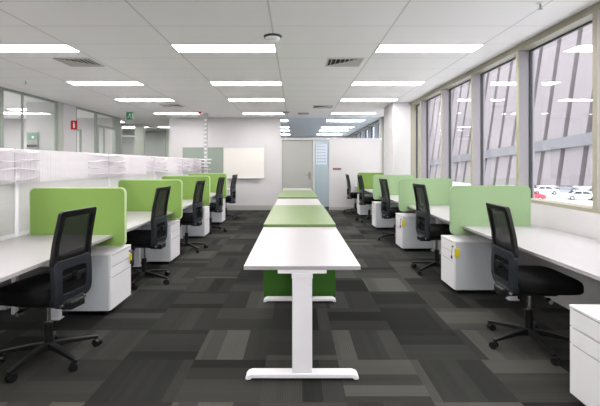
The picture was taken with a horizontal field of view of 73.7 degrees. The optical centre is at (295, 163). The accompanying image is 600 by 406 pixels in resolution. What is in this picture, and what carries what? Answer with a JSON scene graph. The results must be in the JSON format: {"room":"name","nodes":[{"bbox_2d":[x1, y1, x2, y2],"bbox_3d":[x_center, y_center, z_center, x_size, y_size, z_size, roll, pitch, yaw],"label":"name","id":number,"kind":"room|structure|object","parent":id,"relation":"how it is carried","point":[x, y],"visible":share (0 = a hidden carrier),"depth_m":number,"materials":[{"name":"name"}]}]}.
{"room":"open-plan office","nodes":[
{"label":"open-plan office","id":0,"kind":"room"},
{"bbox_2d":[4,119,25,148],"bbox_3d":[-7.700,-0.005,12.190,4.600,2.750,0.100,0,0,0],"label":"wall","id":1,"kind":"structure","parent":0,"point":[12,127],"depth_m":12.14,"materials":[{"name":"white paint"}]},
{"bbox_2d":[26,102,53,150],"bbox_3d":[-7.685,-0.005,8.970,4.630,2.750,0.100,0,0,0],"label":"wall","id":2,"kind":"structure","parent":0,"point":[39,115],"depth_m":8.92,"materials":[{"name":"white paint"}]},
{"bbox_2d":[2,87,57,150],"bbox_3d":[-5.275,-0.004,8.010,0.050,2.749,1.700,0,0,0],"label":"window","id":3,"kind":"structure","parent":2,"relation":"in","point":[22,94],"depth_m":7.73,"materials":[{"name":"grey metal"}]},
{"bbox_2d":[26,132,37,146],"bbox_3d":[-5.855,-0.540,8.902,0.250,0.340,0.036,0,0,0],"label":"wall panel","id":4,"kind":"object","parent":2,"relation":"attached to","point":[31,137],"visible":1,"depth_m":8.89,"materials":[{"name":"green"}]},
{"bbox_2d":[63,103,75,151],"bbox_3d":[-5.310,-0.005,9.310,0.120,2.750,0.520,0,0,0],"label":"wall","id":5,"kind":"structure","parent":0,"point":[69,111],"depth_m":9.25,"materials":[{"name":"white paint"}]},
{"bbox_2d":[54,102,62,150],"bbox_3d":[-5.310,-0.005,8.955,0.080,2.750,0.190,0,0,0],"label":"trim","id":6,"kind":"structure","parent":5,"relation":"attached to","point":[60,105],"depth_m":8.93,"materials":[{"name":"metal"}]},
{"bbox_2d":[76,106,96,152],"bbox_3d":[-5.275,-0.004,10.065,0.050,2.749,0.990,0,0,0],"label":"window","id":7,"kind":"structure","parent":5,"relation":"in","point":[79,108],"depth_m":10.18,"materials":[{"name":"grey metal"}]},
{"bbox_2d":[77,118,111,153],"bbox_3d":[-6.185,-0.005,12.080,1.630,2.750,0.100,0,0,0],"label":"wall","id":8,"kind":"structure","parent":0,"point":[86,125],"depth_m":12.03,"materials":[{"name":"white paint"}]},
{"bbox_2d":[112,117,120,153],"bbox_3d":[-5.310,-0.005,11.875,0.120,2.750,0.310,0,0,0],"label":"trim","id":9,"kind":"structure","parent":8,"relation":"attached to","point":[118,120],"depth_m":11.80,"materials":[{"name":"metal"}]},
{"bbox_2d":[121,124,143,155],"bbox_3d":[-6.125,-0.005,13.850,1.750,2.750,0.100,0,0,0],"label":"wall","id":10,"kind":"structure","parent":0,"point":[139,128],"depth_m":13.80,"materials":[{"name":"paint"}]},
{"bbox_2d":[121,124,134,136],"bbox_3d":[-5.785,-0.005,13.850,0.470,2.750,0.100,0,0,0],"label":"window","id":11,"kind":"structure","parent":10,"relation":"in","point":[121,124],"depth_m":13.82,"materials":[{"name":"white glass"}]},
{"bbox_2d":[144,124,166,156],"bbox_3d":[-5.275,-0.004,15.100,0.050,2.749,2.400,0,0,0],"label":"window","id":12,"kind":"structure","parent":10,"relation":"in","point":[144,124],"depth_m":15.85,"materials":[{"name":"grey metal"}]},
{"bbox_2d":[122,132,164,156],"bbox_3d":[-6.625,-0.005,17.050,2.750,2.750,0.100,0,0,0],"label":"wall","id":13,"kind":"structure","parent":0,"point":[154,141],"depth_m":17.00,"materials":[{"name":"white paint"}]},
{"bbox_2d":[169,118,280,204],"bbox_3d":[-2.103,-0.005,11.960,3.315,2.750,0.120,0,0,0],"label":"wall","id":14,"kind":"structure","parent":0,"point":[183,132],"depth_m":11.90,"materials":[{"name":"white paint"}]},
{"bbox_2d":[182,147,222,172],"bbox_3d":[-2.757,-0.030,11.889,1.200,0.944,0.022,0,0,0],"label":"pinboard","id":15,"kind":"object","parent":14,"relation":"attached to","point":[215,154],"visible":0.45,"depth_m":11.88,"materials":[{"name":"fabric"}]},
{"bbox_2d":[223,147,264,178],"bbox_3d":[-1.530,-0.035,11.860,1.240,0.938,0.080,0,0,0],"label":"whiteboard","id":16,"kind":"object","parent":14,"relation":"attached to","point":[247,162],"visible":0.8,"depth_m":11.88,"materials":[{"name":"metal"}]},
{"bbox_2d":[227,205,273,209],"bbox_3d":[-2.107,1.300,11.893,3.275,0.140,0.015,0,0,0],"label":"baseboard","id":17,"kind":"structure","parent":14,"relation":"attached to","point":[229,207],"depth_m":11.88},
{"bbox_2d":[282,140,312,189],"bbox_3d":[0.057,0.325,11.918,0.917,2.080,0.115,0,0,0],"label":"door","id":18,"kind":"structure","parent":14,"relation":"in","point":[297,155],"depth_m":11.93,"materials":[{"name":"wood"}]},
{"bbox_2d":[281,138,379,192],"bbox_3d":[1.028,0.300,11.950,2.945,2.140,0.120,0,0,0],"label":"trim","id":19,"kind":"structure","parent":14,"relation":"attached to","point":[313,139],"depth_m":11.89,"materials":[{"name":"white paint"}]},
{"bbox_2d":[0,210,583,405],"bbox_3d":[-3.550,1.470,7.500,13.100,0.200,24.200,0,0,0],"label":"floor","id":20,"kind":"structure","parent":0,"point":[409,338],"depth_m":3.10,"materials":[{"name":"carpet"}]},
{"bbox_2d":[0,87,1,147],"bbox_3d":[-5.275,-0.004,5.830,0.050,2.749,2.660,0,0,0],"label":"window","id":21,"kind":"structure","parent":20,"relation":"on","point":[0,87],"depth_m":7.13,"materials":[{"name":"grey metal"}]},
{"bbox_2d":[0,148,18,314],"bbox_3d":[-2.565,0.615,2.783,0.040,1.510,1.795,0,0,0],"label":"screen","id":22,"kind":"object","parent":20,"relation":"on","point":[9,190],"visible":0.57,"depth_m":3.57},
{"bbox_2d":[0,149,39,180],"bbox_3d":[-2.481,0.009,3.400,0.121,0.279,1.100,0,0,0],"label":"trays","id":23,"kind":"object","parent":22,"relation":"attached to","point":[12,150],"visible":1,"depth_m":3.59,"materials":[{"name":"plastic"}]},
{"bbox_2d":[0,263,48,309],"bbox_3d":[-3.050,1.007,4.570,0.800,0.724,1.784,0,0,0],"label":"desk","id":24,"kind":"object","parent":20,"relation":"on","point":[45,265],"visible":0.16,"depth_m":3.76,"materials":[{"name":"white laminate"}]},
{"bbox_2d":[0,207,101,382],"bbox_3d":[-1.743,0.841,2.791,0.642,1.059,0.615,0,0,9],"label":"chair","id":25,"kind":"object","parent":20,"relation":"on","point":[68,281],"visible":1,"depth_m":2.72,"materials":[{"name":"black fabric"}]},
{"bbox_2d":[0,235,112,319],"bbox_3d":[-2.067,1.008,2.760,0.805,0.725,1.764,0,0,0],"label":"desk","id":26,"kind":"object","parent":20,"relation":"on","point":[19,255],"visible":0.64,"depth_m":2.95,"materials":[{"name":"white laminate"}]},
{"bbox_2d":[29,187,126,246],"bbox_3d":[-1.990,0.484,3.660,0.880,0.542,0.027,0,0,0],"label":"screen","id":27,"kind":"object","parent":26,"relation":"attached to","point":[45,203],"visible":0.77,"depth_m":3.65,"materials":[{"name":"green fabric"}]},
{"bbox_2d":[19,149,109,235],"bbox_3d":[-2.565,0.615,4.593,0.040,1.510,1.815,0,0,0],"label":"screen","id":28,"kind":"object","parent":20,"relation":"on","point":[57,168],"visible":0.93,"depth_m":4.28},
{"bbox_2d":[88,153,126,174],"bbox_3d":[-2.492,0.009,5.450,0.100,0.279,1.100,0,0,0],"label":"trays","id":29,"kind":"object","parent":28,"relation":"attached to","point":[91,153],"visible":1,"depth_m":5.31,"materials":[{"name":"plastic"}]},
{"bbox_2d":[62,244,131,314],"bbox_3d":[-1.903,1.091,3.825,0.524,0.557,0.454,0,0,0],"label":"drawer pedestal","id":30,"kind":"object","parent":20,"relation":"on","point":[111,266],"visible":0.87,"depth_m":3.62,"materials":[{"name":"metal"}]},
{"bbox_2d":[27,211,173,266],"bbox_3d":[-2.067,1.008,4.570,0.805,0.725,1.784,0,0,0],"label":"desk","id":31,"kind":"object","parent":20,"relation":"on","point":[135,219],"visible":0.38,"depth_m":5.01,"materials":[{"name":"white laminate"}]},
{"bbox_2d":[97,112,115,153],"bbox_3d":[-5.275,-0.004,11.140,0.050,2.749,1.160,0,0,0],"label":"window","id":32,"kind":"structure","parent":20,"relation":"on","point":[114,117],"depth_m":11.01,"materials":[{"name":"grey metal"}]},
{"bbox_2d":[109,154,155,186],"bbox_3d":[-2.565,0.615,6.393,0.040,1.510,1.775,0,0,0],"label":"screen","id":33,"kind":"object","parent":20,"relation":"on","point":[136,168],"visible":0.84,"depth_m":6.26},
{"bbox_2d":[146,156,167,171],"bbox_3d":[-2.492,0.009,7.350,0.100,0.279,1.100,0,0,0],"label":"stack","id":34,"kind":"object","parent":33,"relation":"attached to","point":[147,156],"visible":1,"depth_m":7.28,"materials":[{"name":"paper"}]},
{"bbox_2d":[126,186,170,289],"bbox_3d":[-1.752,0.817,4.634,0.642,1.106,0.617,0,0,5],"label":"chair","id":35,"kind":"object","parent":20,"relation":"on","point":[155,238],"visible":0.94,"depth_m":4.57,"materials":[{"name":"fabric"}]},
{"bbox_2d":[141,220,179,263],"bbox_3d":[-1.939,1.091,5.640,0.502,0.557,0.424,0,0,0],"label":"drawer pedestal","id":36,"kind":"object","parent":20,"relation":"on","point":[171,251],"visible":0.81,"depth_m":5.43,"materials":[{"name":"metal"}]},
{"bbox_2d":[154,156,182,179],"bbox_3d":[-2.565,0.615,8.172,0.040,1.510,1.775,0,0,0],"label":"screen","id":37,"kind":"object","parent":20,"relation":"on","point":[172,163],"visible":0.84,"depth_m":8.11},
{"bbox_2d":[167,180,207,252],"bbox_3d":[-1.754,0.816,6.357,0.626,1.107,0.649,0,0,6],"label":"chair","id":38,"kind":"object","parent":20,"relation":"on","point":[195,218],"visible":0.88,"depth_m":6.26,"materials":[{"name":"fabric"}]},
{"bbox_2d":[183,158,200,175],"bbox_3d":[-2.565,0.615,9.932,0.040,1.510,1.735,0,0,0],"label":"screen","id":39,"kind":"object","parent":20,"relation":"on","point":[186,171],"visible":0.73,"depth_m":9.82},
{"bbox_2d":[192,159,211,169],"bbox_3d":[-2.347,0.009,10.250,0.390,0.279,0.800,0,0,0],"label":"stack","id":40,"kind":"object","parent":39,"relation":"attached to","point":[194,159],"visible":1,"depth_m":10.18,"materials":[{"name":"paper"}]},
{"bbox_2d":[183,200,203,208],"bbox_3d":[-2.067,1.008,6.370,0.805,0.725,1.744,0,0,0],"label":"desk","id":41,"kind":"object","parent":20,"relation":"on","point":[186,203],"visible":0.08,"depth_m":6.53,"materials":[{"name":"white laminate"}]},
{"bbox_2d":[118,180,182,218],"bbox_3d":[-1.990,0.484,5.480,0.880,0.542,0.027,0,0,0],"label":"screen","id":42,"kind":"object","parent":41,"relation":"attached to","point":[140,193],"visible":0.73,"depth_m":5.47,"materials":[{"name":"green fabric"}]},
{"bbox_2d":[161,176,209,205],"bbox_3d":[-1.990,0.484,7.260,0.880,0.542,0.027,0,0,0],"label":"screen","id":43,"kind":"object","parent":41,"relation":"attached to","point":[189,182],"visible":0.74,"depth_m":7.25,"materials":[{"name":"green fabric"}]},
{"bbox_2d":[182,206,209,237],"bbox_3d":[-1.914,1.091,7.540,0.502,0.557,0.404,0,0,0],"label":"drawer pedestal","id":44,"kind":"object","parent":20,"relation":"on","point":[202,230],"visible":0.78,"depth_m":7.34,"materials":[{"name":"metal"}]},
{"bbox_2d":[180,193,215,238],"bbox_3d":[-2.067,1.008,8.150,0.805,0.725,1.744,0,0,0],"label":"desk","id":45,"kind":"object","parent":20,"relation":"on","point":[211,194],"visible":0.16,"depth_m":7.37,"materials":[{"name":"white laminate"}]},
{"bbox_2d":[204,113,207,172],"bbox_3d":[-2.435,-0.004,10.858,0.090,2.749,0.094,0,0,0],"label":"pole","id":46,"kind":"object","parent":20,"relation":"on","point":[205,114],"visible":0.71,"depth_m":10.81,"materials":[{"name":"metal"}]},
{"bbox_2d":[209,198,224,223],"bbox_3d":[-1.914,1.091,9.300,0.502,0.557,0.404,0,0,0],"label":"drawer pedestal","id":47,"kind":"object","parent":20,"relation":"on","point":[216,217],"visible":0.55,"depth_m":9.10,"materials":[{"name":"metal"}]},
{"bbox_2d":[208,177,226,233],"bbox_3d":[-1.705,0.816,8.106,0.648,1.107,0.638,0,0,7],"label":"chair","id":48,"kind":"object","parent":20,"relation":"on","point":[216,207],"visible":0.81,"depth_m":8.04,"materials":[{"name":"grey plastic"}]},
{"bbox_2d":[213,174,237,219],"bbox_3d":[-1.744,0.816,9.939,0.638,1.107,0.628,0,0,8],"label":"chair","id":49,"kind":"object","parent":20,"relation":"on","point":[231,198],"visible":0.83,"depth_m":9.86,"materials":[{"name":"grey plastic"}]},
{"bbox_2d":[283,188,311,189],"bbox_3d":[0.043,1.008,10.100,0.740,0.725,1.300,0,0,0],"label":"meeting table","id":50,"kind":"object","parent":20,"relation":"on","point":[283,188],"visible":0.12,"depth_m":10.12,"materials":[{"name":"white laminate"}]},
{"bbox_2d":[278,190,317,198],"bbox_3d":[0.043,0.992,8.450,0.740,0.747,2.000,0,0,0],"label":"bench","id":51,"kind":"object","parent":20,"relation":"on","point":[284,194],"visible":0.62,"depth_m":8.11,"materials":[{"name":"green laminate"}]},
{"bbox_2d":[275,199,320,204],"bbox_3d":[0.043,1.008,6.732,0.740,0.725,1.425,0,0,0],"label":"meeting table","id":52,"kind":"object","parent":20,"relation":"on","point":[279,201],"visible":0.23,"depth_m":6.70,"materials":[{"name":"white laminate"}]},
{"bbox_2d":[264,205,335,296],"bbox_3d":[0.043,0.992,5.060,0.740,0.747,1.920,0,0,0],"label":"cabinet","id":53,"kind":"object","parent":20,"relation":"on","point":[275,284],"visible":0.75,"depth_m":4.10,"materials":[{"name":"fabric"}]},
{"bbox_2d":[244,227,360,379],"bbox_3d":[0.043,1.008,3.310,0.740,0.725,1.570,0,0,0],"label":"meeting table","id":54,"kind":"object","parent":20,"relation":"on","point":[301,252],"visible":1,"depth_m":2.58,"materials":[{"name":"white laminate"}]},
{"bbox_2d":[343,174,358,213],"bbox_3d":[1.677,0.833,11.303,0.645,1.075,0.628,0,0,-4],"label":"chair","id":55,"kind":"object","parent":20,"relation":"on","point":[350,195],"visible":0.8,"depth_m":11.21,"materials":[{"name":"grey plastic"}]},
{"bbox_2d":[357,194,372,215],"bbox_3d":[1.916,1.091,10.602,0.502,0.557,0.389,0,0,0],"label":"drawer pedestal","id":56,"kind":"object","parent":20,"relation":"on","point":[361,209],"visible":0.46,"depth_m":10.41,"materials":[{"name":"metal"}]},
{"bbox_2d":[355,175,380,222],"bbox_3d":[1.780,0.816,9.557,0.629,1.107,0.641,0,0,-6],"label":"chair","id":57,"kind":"object","parent":20,"relation":"on","point":[363,200],"visible":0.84,"depth_m":9.45,"materials":[{"name":"grey plastic"}]},
{"bbox_2d":[372,201,397,228],"bbox_3d":[1.916,1.091,8.533,0.502,0.557,0.389,0,0,0],"label":"drawer pedestal","id":58,"kind":"object","parent":20,"relation":"on","point":[378,221],"visible":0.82,"depth_m":8.34,"materials":[{"name":"metal"}]},
{"bbox_2d":[378,178,414,240],"bbox_3d":[1.790,0.816,7.182,0.647,1.107,0.640,0,0,-7],"label":"chair","id":59,"kind":"object","parent":20,"relation":"on","point":[388,212],"visible":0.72,"depth_m":7.12,"materials":[{"name":"fabric"}]},
{"bbox_2d":[379,195,435,250],"bbox_3d":[2.143,1.008,7.275,0.805,0.725,2.034,0,0,0],"label":"desk","id":60,"kind":"object","parent":20,"relation":"on","point":[394,198],"visible":0.16,"depth_m":7.21,"materials":[{"name":"white laminate"}]},
{"bbox_2d":[373,175,412,199],"bbox_3d":[2.027,0.481,8.310,0.835,0.513,0.027,0,0,0],"label":"screen","id":61,"kind":"object","parent":60,"relation":"attached to","point":[392,180],"visible":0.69,"depth_m":8.30,"materials":[{"name":"green fabric"}]},
{"bbox_2d":[396,213,433,250],"bbox_3d":[1.905,1.091,6.457,0.524,0.557,0.399,0,0,0],"label":"drawer pedestal","id":62,"kind":"object","parent":20,"relation":"on","point":[406,234],"visible":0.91,"depth_m":6.27,"materials":[{"name":"metal"}]},
{"bbox_2d":[411,183,453,275],"bbox_3d":[1.811,0.811,5.081,0.650,1.118,0.650,0,0,-5],"label":"chair","id":63,"kind":"object","parent":20,"relation":"on","point":[426,231],"visible":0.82,"depth_m":5.03,"materials":[{"name":"grey plastic"}]},
{"bbox_2d":[441,235,495,292],"bbox_3d":[1.905,1.091,4.388,0.524,0.557,0.399,0,0,0],"label":"drawer pedestal","id":64,"kind":"object","parent":20,"relation":"on","point":[465,259],"visible":0.86,"depth_m":4.20,"materials":[{"name":"metal"}]},
{"bbox_2d":[407,205,537,253],"bbox_3d":[2.143,1.008,5.205,0.805,0.725,2.034,0,0,0],"label":"desk","id":65,"kind":"object","parent":20,"relation":"on","point":[440,212],"visible":0.2,"depth_m":5.67,"materials":[{"name":"white laminate"}]},
{"bbox_2d":[398,178,452,210],"bbox_3d":[2.027,0.481,6.240,0.835,0.513,0.027,0,0,0],"label":"screen","id":66,"kind":"object","parent":65,"relation":"attached to","point":[437,189],"visible":0.73,"depth_m":6.23,"materials":[{"name":"green fabric"}]},
{"bbox_2d":[463,226,599,300],"bbox_3d":[2.143,1.008,3.135,0.805,0.725,2.034,0,0,0],"label":"desk","id":67,"kind":"object","parent":20,"relation":"on","point":[579,254],"visible":0.81,"depth_m":3.13,"materials":[{"name":"white laminate"}]},
{"bbox_2d":[449,186,530,234],"bbox_3d":[2.027,0.481,4.170,0.835,0.513,0.027,0,0,0],"label":"screen","id":68,"kind":"object","parent":67,"relation":"attached to","point":[467,204],"visible":0.72,"depth_m":4.16,"materials":[{"name":"green fabric"}]},
{"bbox_2d":[486,203,583,365],"bbox_3d":[1.770,0.841,3.014,0.658,1.059,0.634,0,0,3],"label":"chair","id":69,"kind":"object","parent":20,"relation":"on","point":[510,278],"visible":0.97,"depth_m":2.97,"materials":[{"name":"fabric"}]},
{"bbox_2d":[569,304,599,405],"bbox_3d":[1.835,1.091,2.123,0.502,0.557,0.389,0,0,0],"label":"drawer pedestal","id":70,"kind":"object","parent":20,"relation":"on","point":[584,318],"visible":1,"depth_m":2.19,"materials":[{"name":"metal"}]},
{"bbox_3d":[2.143,1.008,9.345,0.805,0.725,2.034,0,0,0],"label":"desk","id":71,"kind":"object","parent":20,"relation":"on","visible":0},
{"bbox_2d":[357,173,383,191],"bbox_3d":[2.027,0.481,10.380,0.835,0.513,0.027,0,0,0],"label":"screen","id":72,"kind":"object","parent":71,"relation":"attached to","point":[367,177],"visible":0.38,"depth_m":10.37,"materials":[{"name":"green fabric"}]},
{"bbox_3d":[-2.067,1.008,9.895,0.805,0.725,1.674,0,0,0],"label":"desk","id":73,"kind":"object","parent":20,"relation":"on","visible":0},
{"bbox_2d":[188,173,226,196],"bbox_3d":[-1.990,0.484,9.040,0.880,0.542,0.027,0,0,0],"label":"screen","id":74,"kind":"object","parent":73,"relation":"attached to","point":[214,177],"visible":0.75,"depth_m":9.03,"materials":[{"name":"green fabric"}]},
{"bbox_2d":[0,0,599,135],"bbox_3d":[-3.665,-1.480,7.500,12.870,0.200,24.200,0,0,0],"label":"ceiling","id":75,"kind":"structure","parent":0,"point":[133,39],"depth_m":4.95,"materials":[{"name":"tile"}]},
{"bbox_2d":[0,44,80,51],"bbox_3d":[-3.230,-1.374,4.750,1.194,0.012,0.300,0,0,0],"label":"recessed light","id":76,"kind":"object","parent":75,"relation":"in","point":[3,47],"visible":1,"depth_m":4.75,"materials":[{"name":"plastic"}]},
{"bbox_2d":[53,58,104,66],"bbox_3d":[-2.915,-1.373,5.410,0.470,0.014,0.420,0,0,0],"label":"ceiling vent","id":77,"kind":"object","parent":75,"relation":"in","point":[73,62],"visible":1,"depth_m":5.39,"materials":[{"name":"metal"}]},
{"bbox_2d":[66,81,143,84],"bbox_3d":[-3.230,-1.374,6.820,1.194,0.012,0.300,0,0,0],"label":"recessed light","id":78,"kind":"object","parent":75,"relation":"in","point":[70,82],"visible":1,"depth_m":6.75,"materials":[{"name":"plastic"}]},
{"bbox_2d":[126,111,133,119],"bbox_3d":[-4.300,-1.260,10.395,0.200,0.240,0.040,0,0,0],"label":"exit sign","id":79,"kind":"object","parent":75,"relation":"hanging from","point":[129,115],"visible":1,"depth_m":10.38,"materials":[{"name":"plastic"}]},
{"bbox_2d":[115,99,173,100],"bbox_3d":[-3.230,-1.374,8.580,1.194,0.012,0.300,0,0,0],"label":"recessed light","id":80,"kind":"object","parent":75,"relation":"in","point":[115,99],"visible":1,"depth_m":8.51,"materials":[{"name":"plastic"}]},
{"bbox_2d":[159,104,183,106],"bbox_3d":[-2.915,-1.373,9.410,0.470,0.014,0.420,0,0,0],"label":"ceiling vent","id":81,"kind":"object","parent":75,"relation":"in","point":[163,105],"visible":1,"depth_m":9.38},
{"bbox_2d":[171,44,275,51],"bbox_3d":[-0.835,-1.374,4.750,1.194,0.012,0.300,0,0,0],"label":"recessed light","id":82,"kind":"object","parent":75,"relation":"in","point":[179,47],"visible":1,"depth_m":4.71,"materials":[{"name":"plastic"}]},
{"bbox_2d":[210,81,281,84],"bbox_3d":[-0.835,-1.374,6.820,1.194,0.012,0.300,0,0,0],"label":"recessed light","id":83,"kind":"object","parent":75,"relation":"in","point":[211,82],"visible":1,"depth_m":6.73,"materials":[{"name":"plastic"}]},
{"bbox_2d":[228,99,284,100],"bbox_3d":[-0.835,-1.374,8.580,1.194,0.012,0.300,0,0,0],"label":"recessed light","id":84,"kind":"object","parent":75,"relation":"in","point":[228,99],"visible":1,"depth_m":8.57,"materials":[{"name":"plastic"}]},
{"bbox_2d":[264,33,281,42],"bbox_3d":[-0.245,-1.349,4.320,0.200,0.062,0.200,0,0,0],"label":"smoke detector","id":85,"kind":"object","parent":75,"relation":"attached to","point":[271,37],"visible":1,"depth_m":4.27,"materials":[{"name":"plastic"}]},
{"bbox_2d":[313,105,332,107],"bbox_3d":[0.655,-1.373,9.610,0.470,0.014,0.420,0,0,0],"label":"ceiling vent","id":86,"kind":"object","parent":75,"relation":"in","point":[314,106],"visible":1,"depth_m":9.54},
{"bbox_2d":[321,126,353,127],"bbox_3d":[1.570,-1.374,14.850,1.194,0.012,0.300,0,0,0],"label":"recessed light","id":87,"kind":"object","parent":75,"relation":"in","point":[322,126],"visible":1,"depth_m":14.85,"materials":[{"name":"plastic"}]},
{"bbox_2d":[325,58,363,66],"bbox_3d":[0.655,-1.373,5.410,0.470,0.014,0.420,0,0,0],"label":"ceiling vent","id":88,"kind":"object","parent":75,"relation":"in","point":[331,62],"visible":1,"depth_m":5.39,"materials":[{"name":"metal"}]},
{"bbox_2d":[340,99,397,100],"bbox_3d":[1.570,-1.374,8.580,1.194,0.012,0.300,0,0,0],"label":"recessed light","id":89,"kind":"object","parent":75,"relation":"in","point":[341,99],"visible":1,"depth_m":8.51,"materials":[{"name":"plastic"}]},
{"bbox_2d":[352,81,424,84],"bbox_3d":[1.570,-1.374,6.820,1.194,0.012,0.300,0,0,0],"label":"recessed light","id":90,"kind":"object","parent":75,"relation":"in","point":[354,82],"visible":1,"depth_m":6.73,"materials":[{"name":"plastic"}]},
{"bbox_2d":[375,44,483,51],"bbox_3d":[1.570,-1.374,4.750,1.194,0.012,0.300,0,0,0],"label":"recessed light","id":91,"kind":"object","parent":75,"relation":"in","point":[382,47],"visible":1,"depth_m":4.71,"materials":[{"name":"plastic"}]},
{"bbox_2d":[281,136,348,137],"bbox_3d":[-3.575,-0.005,19.550,13.050,2.750,0.100,0,0,0],"label":"wall","id":92,"kind":"structure","parent":0,"point":[281,136],"depth_m":19.50,"materials":[{"name":"white paint"}]},
{"bbox_2d":[329,140,381,206],"bbox_3d":[1.788,0.325,11.960,1.575,2.090,0.120,0,0,0],"label":"wall","id":93,"kind":"structure","parent":0,"point":[353,157],"depth_m":11.90,"materials":[{"name":"white paint"}]},
{"bbox_2d":[315,140,328,209],"bbox_3d":[0.785,0.325,11.950,0.430,2.090,0.080,0,0,0],"label":"window","id":94,"kind":"structure","parent":93,"relation":"in","point":[321,171],"depth_m":11.94,"materials":[{"name":"glass"}]},
{"bbox_2d":[316,144,326,164],"bbox_3d":[0.775,-0.285,11.937,0.330,0.600,0.006,0,0,0],"label":"notice sheet","id":95,"kind":"object","parent":94,"relation":"attached to","point":[321,149],"visible":1,"depth_m":11.94,"materials":[{"name":"paper"}]},
{"bbox_2d":[329,207,356,209],"bbox_3d":[1.788,1.325,11.893,1.555,0.090,0.015,0,0,0],"label":"baseboard","id":96,"kind":"structure","parent":93,"relation":"attached to","point":[330,208],"depth_m":11.88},
{"bbox_2d":[379,118,381,137],"bbox_3d":[2.538,-1.075,11.960,0.075,0.610,0.120,0,0,0],"label":"wall","id":97,"kind":"structure","parent":0,"point":[380,119],"depth_m":11.90,"materials":[{"name":"white paint"}]},
{"bbox_2d":[382,117,383,172],"bbox_3d":[2.667,-0.478,11.295,0.185,1.802,1.206,0,0,0],"label":"window","id":98,"kind":"structure","parent":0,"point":[382,117],"depth_m":11.85,"materials":[{"name":"beige metal"}]},
{"bbox_2d":[384,102,410,174],"bbox_3d":[2.377,-0.005,9.405,0.395,2.750,0.910,0,0,0],"label":"column","id":99,"kind":"structure","parent":0,"point":[397,115],"depth_m":8.95,"materials":[{"name":"white paint"}]},
{"bbox_2d":[411,105,418,177],"bbox_3d":[2.672,-0.478,9.405,0.195,1.803,0.910,0,0,0],"label":"wall pillar reveal","id":100,"kind":"structure","parent":0,"point":[413,107],"depth_m":8.95,"materials":[{"name":"paint"}]},
{"bbox_2d":[415,203,599,309],"bbox_3d":[2.672,0.896,7.500,0.195,0.947,24.000,0,0,0],"label":"wall","id":101,"kind":"structure","parent":0,"point":[575,222],"depth_m":3.77,"materials":[{"name":"white paint"}]},
{"bbox_2d":[367,122,373,137],"bbox_3d":[2.667,-0.478,13.705,0.185,1.802,1.206,0,0,0],"label":"window","id":102,"kind":"structure","parent":101,"relation":"in","point":[370,126],"depth_m":14.26,"materials":[{"name":"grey glass"}]},
{"bbox_2d":[374,120,378,137],"bbox_3d":[2.667,-0.478,12.500,0.185,1.802,1.206,0,0,0],"label":"window","id":103,"kind":"structure","parent":101,"relation":"in","point":[376,123],"depth_m":13.05,"materials":[{"name":"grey glass"}]},
{"bbox_2d":[411,98,419,177],"bbox_3d":[2.668,-0.478,8.618,0.184,1.802,0.663,0,0,0],"label":"window","id":104,"kind":"structure","parent":101,"relation":"in","point":[416,102],"depth_m":8.94,"materials":[{"name":"beige metal"}]},
{"bbox_2d":[420,86,440,177],"bbox_3d":[2.667,-0.478,7.685,0.185,1.802,1.206,0,0,0],"label":"window","id":105,"kind":"structure","parent":101,"relation":"in","point":[425,99],"depth_m":8.23,"materials":[{"name":"beige metal"}]},
{"bbox_2d":[441,70,470,181],"bbox_3d":[2.667,-0.478,6.480,0.185,1.802,1.206,0,0,0],"label":"window","id":106,"kind":"structure","parent":101,"relation":"in","point":[446,89],"depth_m":7.03,"materials":[{"name":"beige metal"}]},
{"bbox_2d":[471,46,515,185],"bbox_3d":[2.667,-0.478,5.275,0.185,1.802,1.206,0,0,0],"label":"window","id":107,"kind":"structure","parent":101,"relation":"in","point":[478,73],"depth_m":5.83,"materials":[{"name":"beige metal"}]},
{"bbox_2d":[516,5,592,212],"bbox_3d":[2.667,-0.478,4.070,0.185,1.802,1.206,0,0,0],"label":"window","id":108,"kind":"structure","parent":101,"relation":"in","point":[525,50],"depth_m":4.61,"materials":[{"name":"beige metal"}]},
{"bbox_2d":[593,1,599,213],"bbox_3d":[2.667,-0.478,2.865,0.185,1.802,1.206,0,0,0],"label":"window","id":109,"kind":"structure","parent":101,"relation":"in","point":[596,7],"depth_m":3.42,"materials":[{"name":"beige metal"}]},
{"label":"outside","id":110,"kind":"structure","parent":0,"visible":0},
{"bbox_2d":[453,182,592,205],"bbox_3d":[131.600,5.600,135.000,256.800,0.200,390.000,0,0,0],"label":"ground","id":111,"kind":"structure","parent":110,"point":[559,196],"depth_m":67.70,"materials":[{"name":"white"}]},
{"bbox_2d":[381,23,592,192],"bbox_3d":[54.989,-23.900,97.500,13.541,72.200,295.000,0,0,0],"label":"building","id":112,"kind":"structure","parent":111,"relation":"on","point":[563,67],"depth_m":83.35,"materials":[{"name":"concrete"}]},
{"bbox_2d":[534,191,546,198],"bbox_3d":[35.604,4.770,61.109,4.387,1.460,1.810,0,0,15],"label":"car","id":113,"kind":"object","parent":111,"relation":"on","point":[536,194],"visible":0.32,"depth_m":59.96,"materials":[{"name":"red paint"}]},
{"bbox_2d":[534,186,559,194],"bbox_3d":[45.748,4.770,73.331,4.387,1.460,1.810,0,0,24],"label":"car","id":114,"kind":"object","parent":111,"relation":"on","point":[540,189],"visible":0.74,"depth_m":72.54,"materials":[{"name":"white paint"}]},
{"bbox_2d":[552,186,578,190],"bbox_3d":[54.904,4.770,81.479,4.387,1.460,1.810,0,0,24],"label":"car","id":115,"kind":"object","parent":111,"relation":"on","point":[559,188],"visible":0.59,"depth_m":80.73,"materials":[{"name":"silver metal"}]},
{"bbox_2d":[563,190,592,200],"bbox_3d":[43.624,4.770,61.109,4.387,1.460,1.810,0,0,20],"label":"car","id":116,"kind":"object","parent":111,"relation":"on","point":[573,194],"visible":0.77,"depth_m":60.54,"materials":[{"name":"white paint"}]},
{"bbox_2d":[574,186,591,190],"bbox_3d":[59.452,4.770,82.704,4.387,1.460,1.810,0,0,24],"label":"car","id":117,"kind":"object","parent":111,"relation":"on","point":[579,187],"visible":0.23,"depth_m":81.90,"materials":[{"name":"white paint"}]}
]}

